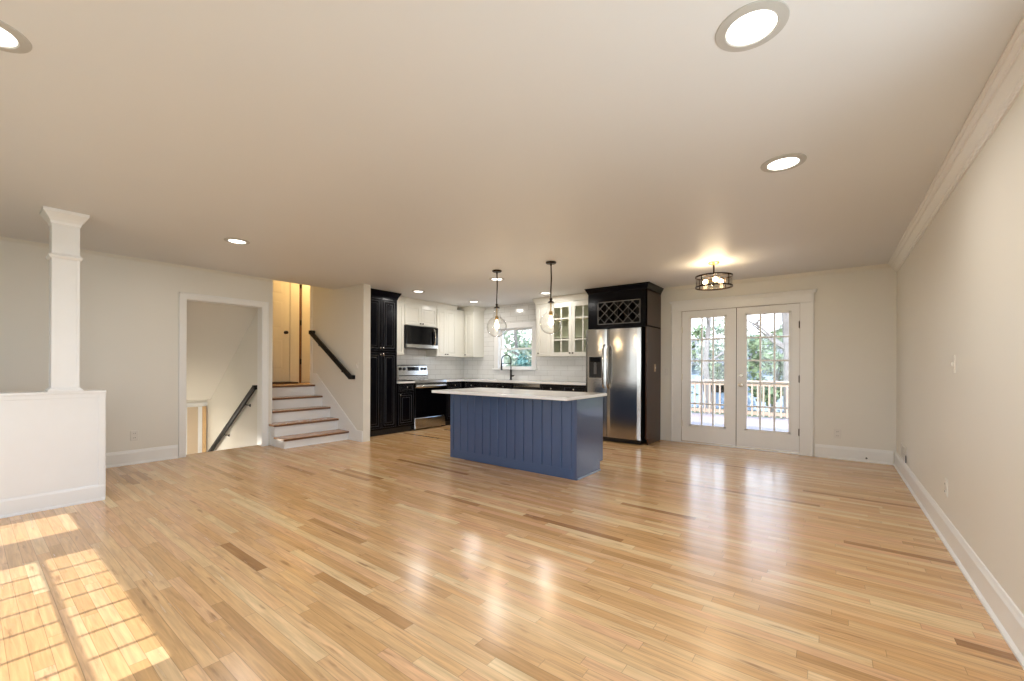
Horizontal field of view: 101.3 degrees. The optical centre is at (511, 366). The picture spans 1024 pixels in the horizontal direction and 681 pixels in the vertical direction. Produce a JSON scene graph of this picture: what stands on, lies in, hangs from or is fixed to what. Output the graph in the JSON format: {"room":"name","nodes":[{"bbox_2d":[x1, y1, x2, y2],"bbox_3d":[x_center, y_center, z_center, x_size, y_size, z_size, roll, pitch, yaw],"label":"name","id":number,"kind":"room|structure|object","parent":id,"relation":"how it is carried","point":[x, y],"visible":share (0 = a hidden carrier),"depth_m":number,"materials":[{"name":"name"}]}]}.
{"room":"open-plan living room","nodes":[
{"label":"open-plan living room","id":0,"kind":"room"},
{"bbox_2d":[0,397,98,499],"bbox_3d":[-4.336,0.692,2.769,0.150,0.930,2.360,0,0,37],"label":"wall","id":1,"kind":"structure","parent":0,"point":[47,445],"depth_m":3.40,"materials":[{"name":"white paint"}]},
{"bbox_2d":[0,390,105,518],"bbox_3d":[-4.330,0.681,2.772,0.185,0.952,2.372,0,0,37],"label":"trim","id":2,"kind":"structure","parent":1,"relation":"attached to","point":[10,507],"depth_m":3.46,"materials":[{"name":"white paint"}]},
{"bbox_2d":[39,206,89,391],"bbox_3d":[-3.758,-0.537,3.522,0.254,1.488,0.265,0,0,37],"label":"square column","id":3,"kind":"structure","parent":2,"relation":"on","point":[64,258],"depth_m":3.48,"materials":[{"name":"white paint"}]},
{"bbox_2d":[0,241,289,452],"bbox_3d":[-4.961,0.304,6.506,2.626,5.100,7.850,0,0,37],"label":"wall","id":4,"kind":"structure","parent":0,"point":[129,310],"depth_m":4.94,"materials":[{"name":"paint"}]},
{"bbox_2d":[130,430,137,440],"bbox_3d":[-4.475,0.819,4.973,0.009,0.115,0.072,0,0,37],"label":"wall outlet","id":5,"kind":"object","parent":4,"relation":"attached to","point":[133,434],"visible":1,"depth_m":4.96,"materials":[{"name":"beige plastic"}]},
{"bbox_2d":[0,236,272,281],"bbox_3d":[-4.856,-1.266,4.443,0.030,0.038,4.386,0,0,37],"label":"trim","id":6,"kind":"structure","parent":4,"relation":"attached to","point":[12,240],"depth_m":5.00,"materials":[{"name":"paint"}]},
{"bbox_2d":[106,445,177,467],"bbox_3d":[-5.205,1.069,3.998,0.028,0.168,3.265,0,0,37],"label":"baseboard","id":7,"kind":"structure","parent":4,"relation":"attached to","point":[130,457],"depth_m":5.01,"materials":[{"name":"paint"}]},
{"bbox_2d":[187,406,205,454],"bbox_3d":[-5.644,1.746,7.505,0.040,2.050,0.280,0,0,37],"label":"door","id":8,"kind":"structure","parent":4,"relation":"in","point":[196,416],"depth_m":7.51,"materials":[{"name":"white paint"}]},
{"bbox_2d":[178,292,268,457],"bbox_3d":[-3.952,0.108,5.771,0.178,2.100,1.060,0,0,37],"label":"trim","id":9,"kind":"structure","parent":4,"relation":"attached to","point":[263,307],"depth_m":5.91,"materials":[{"name":"paint"}]},
{"bbox_2d":[272,282,272,315],"bbox_3d":[-3.603,-0.217,6.242,0.153,2.126,0.006,0,0,37],"label":"trim","id":10,"kind":"structure","parent":4,"relation":"attached to","point":[272,282],"depth_m":6.20,"materials":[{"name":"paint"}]},
{"bbox_2d":[272,280,289,381],"bbox_3d":[-4.433,-0.731,7.631,0.094,2.025,0.775,0,0,37],"label":"door","id":11,"kind":"structure","parent":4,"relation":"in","point":[281,290],"depth_m":7.83,"materials":[{"name":"paint"}]},
{"bbox_2d":[289,283,298,382],"bbox_3d":[-4.429,-0.761,7.692,0.030,2.145,1.035,0,0,37],"label":"trim","id":12,"kind":"structure","parent":4,"relation":"attached to","point":[294,288],"depth_m":8.02,"materials":[{"name":"paint"}]},
{"bbox_2d":[299,284,309,382],"bbox_3d":[-3.875,-0.714,8.407,0.045,2.055,0.755,0,0,37],"label":"door","id":13,"kind":"structure","parent":4,"relation":"in","point":[304,290],"depth_m":8.18,"materials":[{"name":"paint"}]},
{"bbox_2d":[310,286,312,383],"bbox_3d":[-3.507,-0.737,7.470,0.087,2.105,0.137,0,0,37],"label":"trim","id":14,"kind":"structure","parent":4,"relation":"attached to","point":[311,287],"depth_m":7.41,"materials":[{"name":"paint"}]},
{"bbox_2d":[397,296,405,354],"bbox_3d":[-2.169,-0.738,7.694,0.357,1.067,0.253,0,0,37],"label":"upper cabinet","id":15,"kind":"object","parent":4,"relation":"attached to","point":[400,302],"visible":0.27,"depth_m":7.64,"materials":[{"name":"white wood"}]},
{"bbox_2d":[404,297,437,327],"bbox_3d":[-1.850,-1.019,8.112,0.357,0.502,0.789,0,0,37],"label":"upper cabinet","id":16,"kind":"object","parent":4,"relation":"attached to","point":[417,312],"visible":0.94,"depth_m":7.99,"materials":[{"name":"white wood"}]},
{"bbox_2d":[404,325,437,348],"bbox_3d":[-1.820,-0.551,8.087,0.435,0.413,0.779,0,0,37],"label":"microwave","id":17,"kind":"object","parent":16,"relation":"attached to","point":[415,337],"visible":0.91,"depth_m":7.96,"materials":[{"name":"black glass"}]},
{"bbox_2d":[426,303,457,356],"bbox_3d":[-1.441,-0.735,8.652,0.357,1.067,0.558,0,0,37],"label":"upper cabinet","id":18,"kind":"object","parent":4,"relation":"attached to","point":[446,314],"visible":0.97,"depth_m":8.53,"materials":[{"name":"white wood"}]},
{"bbox_2d":[186,399,206,454],"bbox_3d":[-5.047,0.754,6.520,2.476,4.200,1.170,0,0,37],"label":"trim","id":19,"kind":"structure","parent":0,"point":[201,400],"depth_m":7.61,"materials":[{"name":"paint"}]},
{"bbox_2d":[208,385,256,451],"bbox_3d":[-4.671,0.998,6.913,2.170,1.439,0.091,0,0,37],"label":"handrail","id":20,"kind":"object","parent":19,"relation":"attached to","point":[253,388],"visible":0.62,"depth_m":6.68,"materials":[{"name":"black metal"}]},
{"bbox_2d":[186,301,257,399],"bbox_3d":[-4.947,-0.360,6.529,2.336,1.892,1.040,0,0,37],"label":"ceiling","id":21,"kind":"structure","parent":0,"point":[215,332],"depth_m":6.46,"materials":[{"name":"paint"}]},
{"bbox_2d":[272,382,313,385],"bbox_3d":[-3.523,0.388,8.200,1.165,0.145,3.212,0,0,37],"label":"floor","id":22,"kind":"structure","parent":0,"point":[301,383],"depth_m":7.29,"materials":[{"name":"brown wood"}]},
{"bbox_2d":[272,382,297,383],"bbox_3d":[-4.272,0.298,7.516,0.400,0.026,0.690,0,0,37],"label":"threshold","id":23,"kind":"object","parent":22,"relation":"on","point":[272,382],"visible":0.5,"depth_m":7.48,"materials":[{"name":"brown wood"}]},
{"bbox_2d":[313,284,370,441],"bbox_3d":[-2.863,-0.487,6.978,1.536,3.300,0.123,0,0,37],"label":"wall","id":24,"kind":"structure","parent":0,"point":[341,317],"depth_m":6.73,"materials":[{"name":"paint"}]},
{"bbox_2d":[309,330,354,378],"bbox_3d":[-3.005,-0.213,6.953,1.305,0.824,0.091,0,0,37],"label":"handrail","id":25,"kind":"object","parent":24,"relation":"attached to","point":[320,343],"visible":1,"depth_m":6.87,"materials":[{"name":"black metal"}]},
{"bbox_2d":[0,0,1023,307],"bbox_3d":[-0.752,-1.319,3.874,7.255,0.100,8.548,0,0,37],"label":"ceiling","id":26,"kind":"structure","parent":0,"point":[434,147],"depth_m":2.28,"materials":[{"name":"paint"}]},
{"bbox_2d":[0,20,31,53],"bbox_3d":[-1.994,-1.269,1.584,0.242,0.009,0.242,0,0,37],"label":"recessed light","id":27,"kind":"object","parent":26,"relation":"in","point":[12,40],"visible":1,"depth_m":1.64,"materials":[{"name":"white plastic"}]},
{"bbox_2d":[224,238,249,244],"bbox_3d":[-2.800,-1.272,4.272,0.226,0.009,0.226,0,0,37],"label":"recessed light","id":28,"kind":"object","parent":26,"relation":"in","point":[230,240],"visible":1,"depth_m":4.27,"materials":[{"name":"white plastic"}]},
{"bbox_2d":[412,290,424,292],"bbox_3d":[-1.585,-1.268,7.103,0.226,0.009,0.226,0,0,37],"label":"recessed light","id":29,"kind":"object","parent":26,"relation":"in","point":[416,291],"visible":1,"depth_m":7.10,"materials":[{"name":"white plastic"}]},
{"bbox_2d":[489,277,503,280],"bbox_3d":[-0.218,-1.262,6.076,0.226,0.009,0.226,0,0,37],"label":"recessed light","id":30,"kind":"object","parent":26,"relation":"in","point":[493,278],"visible":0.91,"depth_m":6.08,"materials":[{"name":"white plastic"}]},
{"bbox_2d":[487,269,506,336],"bbox_3d":[-0.200,-0.827,5.538,0.268,0.879,0.268,0,0,37],"label":"pendant light","id":31,"kind":"object","parent":26,"relation":"hanging from","point":[496,271],"visible":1,"depth_m":5.53,"materials":[{"name":"brown metal"}]},
{"bbox_2d":[540,261,561,333],"bbox_3d":[0.471,-0.827,5.077,0.268,0.874,0.268,0,0,37],"label":"pendant light","id":32,"kind":"object","parent":26,"relation":"hanging from","point":[550,321],"visible":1,"depth_m":5.06,"materials":[{"name":"brown metal"}]},
{"bbox_2d":[695,261,732,290],"bbox_3d":[2.435,-1.103,5.062,0.414,0.306,0.414,0,0,37],"label":"flush light","id":33,"kind":"object","parent":26,"relation":"attached to","point":[714,279],"visible":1,"depth_m":5.04,"materials":[{"name":"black metal"}]},
{"bbox_2d":[715,0,789,51],"bbox_3d":[0.889,-1.257,1.560,0.242,0.009,0.242,0,0,37],"label":"recessed light","id":34,"kind":"object","parent":26,"relation":"in","point":[752,25],"visible":1,"depth_m":1.55,"materials":[{"name":"white plastic"}]},
{"bbox_2d":[760,153,806,172],"bbox_3d":[1.677,-1.254,2.595,0.242,0.009,0.242,0,0,37],"label":"recessed light","id":35,"kind":"object","parent":26,"relation":"in","point":[784,162],"visible":1,"depth_m":2.58,"materials":[{"name":"white plastic"}]},
{"bbox_2d":[0,425,1023,680],"bbox_3d":[-0.822,1.271,3.918,7.403,0.200,8.548,0,0,37],"label":"floor","id":36,"kind":"structure","parent":0,"point":[394,556],"depth_m":2.41,"materials":[{"name":"brown wood"}]},
{"bbox_2d":[269,373,362,448],"bbox_3d":[-3.215,0.641,6.528,1.528,1.040,1.014,0,0,37],"label":"staircase","id":37,"kind":"structure","parent":36,"relation":"on","point":[302,415],"depth_m":6.66,"materials":[{"name":"white paint"}]},
{"bbox_2d":[370,288,400,436],"bbox_3d":[-2.403,-0.054,7.194,0.605,2.437,0.768,0,0,37],"label":"pantry cabinet","id":38,"kind":"object","parent":36,"relation":"on","point":[383,320],"visible":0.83,"depth_m":7.07,"materials":[{"name":"black wood"}]},
{"bbox_2d":[395,383,413,432],"bbox_3d":[-2.092,0.732,7.606,0.595,0.868,0.367,0,0,37],"label":"base cabinet","id":39,"kind":"object","parent":36,"relation":"on","point":[405,391],"visible":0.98,"depth_m":7.44,"materials":[{"name":"black wood"}]},
{"bbox_2d":[397,381,414,383],"bbox_3d":[-2.093,0.282,7.610,0.589,0.032,0.369,0,0,37],"label":"countertop","id":40,"kind":"structure","parent":39,"relation":"on","point":[398,382],"depth_m":7.42,"materials":[{"name":"white stone"}]},
{"bbox_2d":[397,365,446,429],"bbox_3d":[-1.705,0.570,8.034,0.649,1.195,0.765,0,0,37],"label":"range","id":41,"kind":"object","parent":36,"relation":"on","point":[429,407],"visible":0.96,"depth_m":7.92,"materials":[{"name":"silver metal"}]},
{"bbox_2d":[404,379,427,380],"bbox_3d":[-1.726,0.256,8.050,0.454,0.013,0.757,0,0,37],"label":"cooktop","id":42,"kind":"object","parent":41,"relation":"in","point":[404,379],"depth_m":7.88,"materials":[{"name":"black glass"}]},
{"bbox_2d":[443,381,464,425],"bbox_3d":[-1.179,0.736,8.807,0.595,0.868,1.087,0,0,37],"label":"base cabinet","id":43,"kind":"object","parent":36,"relation":"on","point":[458,384],"visible":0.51,"depth_m":8.30,"materials":[{"name":"black wood"}]},
{"bbox_2d":[446,378,585,384],"bbox_3d":[-0.076,0.290,7.969,3.364,0.032,1.089,0,0,37],"label":"countertop","id":44,"kind":"structure","parent":43,"relation":"on","point":[462,379],"depth_m":7.79,"materials":[{"name":"white stone"}]},
{"bbox_2d":[501,354,513,379],"bbox_3d":[-0.081,0.016,8.469,0.299,0.516,0.074,0,0,18],"label":"faucet","id":45,"kind":"object","parent":44,"relation":"on","point":[511,375],"visible":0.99,"depth_m":8.46,"materials":[{"name":"black metal"}]},
{"bbox_2d":[465,381,512,388],"bbox_3d":[-0.312,0.739,8.434,1.245,0.868,0.629,0,0,37],"label":"base cabinet","id":46,"kind":"object","parent":36,"relation":"on","point":[468,384],"visible":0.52,"depth_m":8.19,"materials":[{"name":"black wood"}]},
{"bbox_2d":[432,387,606,480],"bbox_3d":[0.046,0.739,5.052,1.940,0.872,0.944,0,0,37],"label":"kitchen island","id":47,"kind":"object","parent":36,"relation":"on","point":[546,432],"visible":1,"depth_m":4.72,"materials":[{"name":"blue wood"}]},
{"bbox_2d":[432,387,606,400],"bbox_3d":[0.042,0.319,5.045,1.940,0.032,0.927,0,0,37],"label":"island countertop","id":48,"kind":"structure","parent":47,"relation":"on","point":[496,392],"depth_m":4.74,"materials":[{"name":"white stone"}]},
{"bbox_2d":[513,383,540,389],"bbox_3d":[0.434,0.743,7.875,0.604,0.866,0.592,0,0,37],"label":"dishwasher","id":49,"kind":"object","parent":36,"relation":"on","point":[527,386],"visible":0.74,"depth_m":7.63,"materials":[{"name":"black metal"}]},
{"bbox_2d":[541,384,585,391],"bbox_3d":[1.037,0.745,7.408,0.905,0.868,0.629,0,0,37],"label":"base cabinet","id":50,"kind":"object","parent":36,"relation":"on","point":[551,387],"visible":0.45,"depth_m":7.17,"materials":[{"name":"black wood"}]},
{"bbox_2d":[586,327,646,444],"bbox_3d":[1.735,0.299,6.769,0.910,1.765,0.760,0,0,37],"label":"refrigerator","id":51,"kind":"object","parent":36,"relation":"on","point":[615,358],"visible":0.87,"depth_m":6.44,"materials":[{"name":"silver metal"}]},
{"bbox_2d":[584,282,663,444],"bbox_3d":[1.807,-0.037,6.793,1.060,2.437,0.690,0,0,37],"label":"wine rack cabinet","id":52,"kind":"object","parent":36,"relation":"on","point":[635,305],"visible":1,"depth_m":6.54,"materials":[{"name":"black wood"}]},
{"bbox_2d":[465,268,896,463],"bbox_3d":[1.826,-0.038,7.309,7.503,2.640,0.150,0,0,37],"label":"wall","id":53,"kind":"structure","parent":0,"point":[855,376],"depth_m":5.36,"materials":[{"name":"paint"}]},
{"bbox_2d":[456,306,484,357],"bbox_3d":[-0.990,-0.733,9.007,0.644,1.067,0.547,0,0,37],"label":"upper cabinet","id":54,"kind":"object","parent":53,"relation":"attached to","point":[470,319],"visible":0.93,"depth_m":8.90,"materials":[{"name":"white wood"}]},
{"bbox_2d":[492,321,537,369],"bbox_3d":[0.093,-0.406,8.592,1.120,0.958,0.210,0,0,37],"label":"window","id":55,"kind":"structure","parent":53,"relation":"in","point":[499,348],"depth_m":8.62,"materials":[{"name":"white paint"}]},
{"bbox_2d":[464,302,585,381],"bbox_3d":[0.264,-0.494,8.402,3.378,1.540,0.006,0,0,37],"label":"backsplash","id":56,"kind":"structure","parent":53,"relation":"attached to","point":[573,369],"depth_m":8.52,"materials":[{"name":"tile"}]},
{"bbox_2d":[532,293,588,356],"bbox_3d":[0.985,-0.719,7.608,1.250,1.079,0.382,0,0,37],"label":"upper cabinet","id":57,"kind":"object","parent":53,"relation":"attached to","point":[569,340],"visible":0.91,"depth_m":7.64,"materials":[{"name":"white wood"}]},
{"bbox_2d":[554,336,585,338],"bbox_3d":[1.147,-0.521,7.524,0.850,0.018,0.286,0,0,37],"label":"shelf","id":58,"kind":"object","parent":57,"relation":"attached to","point":[555,337],"depth_m":7.42,"materials":[{"name":"white wood"}]},
{"bbox_2d":[554,317,587,321],"bbox_3d":[1.148,-0.841,7.524,0.850,0.018,0.286,0,0,37],"label":"shelf","id":59,"kind":"object","parent":57,"relation":"attached to","point":[568,319],"depth_m":7.47,"materials":[{"name":"white wood"}]},
{"bbox_2d":[681,308,736,446],"bbox_3d":[2.973,0.158,6.368,0.785,2.029,0.059,0,0,37],"label":"door","id":60,"kind":"structure","parent":53,"relation":"in","point":[706,434],"depth_m":6.31,"materials":[{"name":"white paint"}]},
{"bbox_2d":[681,303,799,453],"bbox_3d":[3.268,0.156,6.107,1.550,2.036,0.117,0,0,37],"label":"door","id":61,"kind":"structure","parent":53,"relation":"in","point":[780,441],"depth_m":5.86,"materials":[{"name":"white painted wood"},{"name":"glass"},{"name":"satin nickel"}]},
{"bbox_2d":[669,289,816,455],"bbox_3d":[3.307,0.092,6.167,1.902,2.232,0.215,0,0,37],"label":"trim","id":62,"kind":"structure","parent":53,"relation":"attached to","point":[805,298],"depth_m":5.84,"materials":[{"name":"paint"}]},
{"bbox_2d":[665,264,890,291],"bbox_3d":[3.549,-1.224,5.881,2.739,0.055,0.043,0,0,37],"label":"trim","id":63,"kind":"structure","parent":53,"relation":"attached to","point":[881,266],"depth_m":5.67,"materials":[{"name":"paint"}]},
{"bbox_2d":[834,429,840,437],"bbox_3d":[4.194,0.867,5.405,0.072,0.115,0.009,0,0,37],"label":"wall outlet","id":64,"kind":"object","parent":53,"relation":"attached to","point":[837,432],"visible":1,"depth_m":5.40,"materials":[{"name":"beige plastic"}]},
{"bbox_2d":[815,444,892,464],"bbox_3d":[4.307,1.108,5.307,0.767,0.168,0.028,0,0,37],"label":"baseboard","id":65,"kind":"structure","parent":53,"relation":"attached to","point":[824,451],"depth_m":5.29,"materials":[{"name":"paint"}]},
{"bbox_2d":[896,89,1023,614],"bbox_3d":[2.104,-0.087,1.602,0.150,2.540,8.598,0,0,37],"label":"wall","id":66,"kind":"structure","parent":0,"point":[960,289],"depth_m":2.29,"materials":[{"name":"paint"}]},
{"bbox_2d":[900,442,906,462],"bbox_3d":[4.229,0.927,4.534,0.012,0.160,0.418,0,0,37],"label":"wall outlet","id":67,"kind":"object","parent":66,"relation":"in","point":[903,449],"visible":1,"depth_m":4.50,"materials":[{"name":"beige plastic"}]},
{"bbox_2d":[944,478,947,496],"bbox_3d":[2.958,0.827,2.861,0.009,0.115,0.072,0,0,37],"label":"wall outlet","id":68,"kind":"object","parent":66,"relation":"attached to","point":[945,479],"visible":1,"depth_m":2.84,"materials":[{"name":"beige plastic"}]},
{"bbox_2d":[951,355,954,372],"bbox_3d":[2.838,-0.014,2.703,0.014,0.115,0.072,0,0,37],"label":"light switch","id":69,"kind":"object","parent":66,"relation":"attached to","point":[953,356],"visible":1,"depth_m":2.69,"materials":[{"name":"white plastic"}]},
{"bbox_2d":[888,14,1023,271],"bbox_3d":[2.060,-1.202,1.734,0.086,0.110,8.448,0,0,37],"label":"trim","id":70,"kind":"structure","parent":66,"relation":"attached to","point":[1005,83],"depth_m":2.17,"materials":[{"name":"paint"}]},
{"bbox_2d":[893,452,1023,669],"bbox_3d":[2.074,1.099,1.716,0.028,0.168,8.448,0,0,37],"label":"baseboard","id":71,"kind":"structure","parent":66,"relation":"attached to","point":[1006,616],"depth_m":2.23,"materials":[{"name":"paint"}]},
{"bbox_3d":[-2.043,-0.104,8.295,0.150,2.540,2.968,0,0,37],"label":"wall","id":72,"kind":"structure","parent":0,"visible":0},
{"bbox_2d":[397,349,463,378],"bbox_3d":[-1.763,-0.143,8.534,0.006,0.820,2.248,0,0,37],"label":"backsplash","id":73,"kind":"structure","parent":72,"relation":"attached to","point":[437,367],"depth_m":8.75,"materials":[{"name":"tile"}]},
{"label":"outside","id":74,"kind":"structure","parent":0,"visible":0},
{"bbox_2d":[691,407,783,418],"bbox_3d":[20.334,2.558,26.739,80.000,0.100,52.802,0,0,37],"label":"ground","id":75,"kind":"structure","parent":74,"point":[765,416],"depth_m":21.99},
{"bbox_2d":[504,330,531,365],"bbox_3d":[-0.104,-1.395,17.852,5.140,7.720,5.166,0,0,-42],"label":"tree","id":76,"kind":"object","parent":75,"relation":"on","point":[514,354],"visible":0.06,"depth_m":18.40,"materials":[{"name":"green plant"}]},
{"bbox_2d":[504,338,531,356],"bbox_3d":[0.693,0.100,23.150,3.669,4.723,2.712,0,0,-32],"label":"tree","id":77,"kind":"object","parent":75,"relation":"on","point":[519,346],"visible":0.02,"depth_m":23.06,"materials":[{"name":"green plant"}]},
{"bbox_2d":[514,351,531,365],"bbox_3d":[1.034,0.852,15.765,2.063,3.252,2.290,0,0,37],"label":"tree","id":78,"kind":"object","parent":75,"relation":"on","point":[522,361],"visible":0.06,"depth_m":15.70,"materials":[{"name":"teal plant"}]},
{"bbox_2d":[691,323,721,397],"bbox_3d":[7.862,-0.449,20.509,3.823,5.890,3.598,0,0,-35],"label":"tree","id":79,"kind":"object","parent":75,"relation":"on","point":[696,332],"visible":0.09,"depth_m":19.90,"materials":[{"name":"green plant"}]},
{"bbox_2d":[691,317,752,381],"bbox_3d":[11.096,-0.641,22.117,3.172,6.312,3.102,0,0,-4],"label":"tree","id":80,"kind":"object","parent":75,"relation":"on","point":[718,345],"visible":0.28,"depth_m":22.07,"materials":[{"name":"grey plant"}]},
{"bbox_2d":[703,318,757,413],"bbox_3d":[6.105,-2.013,13.059,3.165,9.011,2.954,0,0,26],"label":"tree","id":81,"kind":"object","parent":75,"relation":"on","point":[708,325],"visible":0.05,"depth_m":13.34,"materials":[{"name":"grey plant"}]},
{"bbox_2d":[691,339,783,411],"bbox_3d":[14.185,0.333,26.903,15.000,4.400,7.200,0,0,37],"label":"house","id":82,"kind":"structure","parent":75,"relation":"on","point":[694,373],"depth_m":24.58,"materials":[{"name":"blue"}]},
{"bbox_2d":[691,413,787,431],"bbox_3d":[3.582,1.899,9.589,9.100,1.180,5.594,0,0,37],"label":"deck","id":83,"kind":"object","parent":75,"relation":"on","point":[752,422],"visible":0.02,"depth_m":9.88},
{"bbox_2d":[691,379,788,417],"bbox_3d":[5.106,0.835,11.505,8.800,0.960,0.140,0,0,37],"label":"deck railing","id":84,"kind":"object","parent":83,"relation":"on","point":[694,409],"visible":0.16,"depth_m":10.70,"materials":[{"name":"white wood"}]},
{"bbox_2d":[747,326,783,417],"bbox_3d":[11.118,-0.013,17.623,3.172,5.044,2.884,0,0,13],"label":"tree","id":85,"kind":"object","parent":75,"relation":"on","point":[767,353],"visible":0.32,"depth_m":17.36,"materials":[{"name":"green plant"}]},
{"bbox_2d":[747,313,788,418],"bbox_3d":[9.203,-2.710,14.101,3.146,10.443,3.218,0,0,-18],"label":"tree","id":86,"kind":"object","parent":75,"relation":"on","point":[784,346],"visible":0.11,"depth_m":14.06,"materials":[{"name":"grey plant"}]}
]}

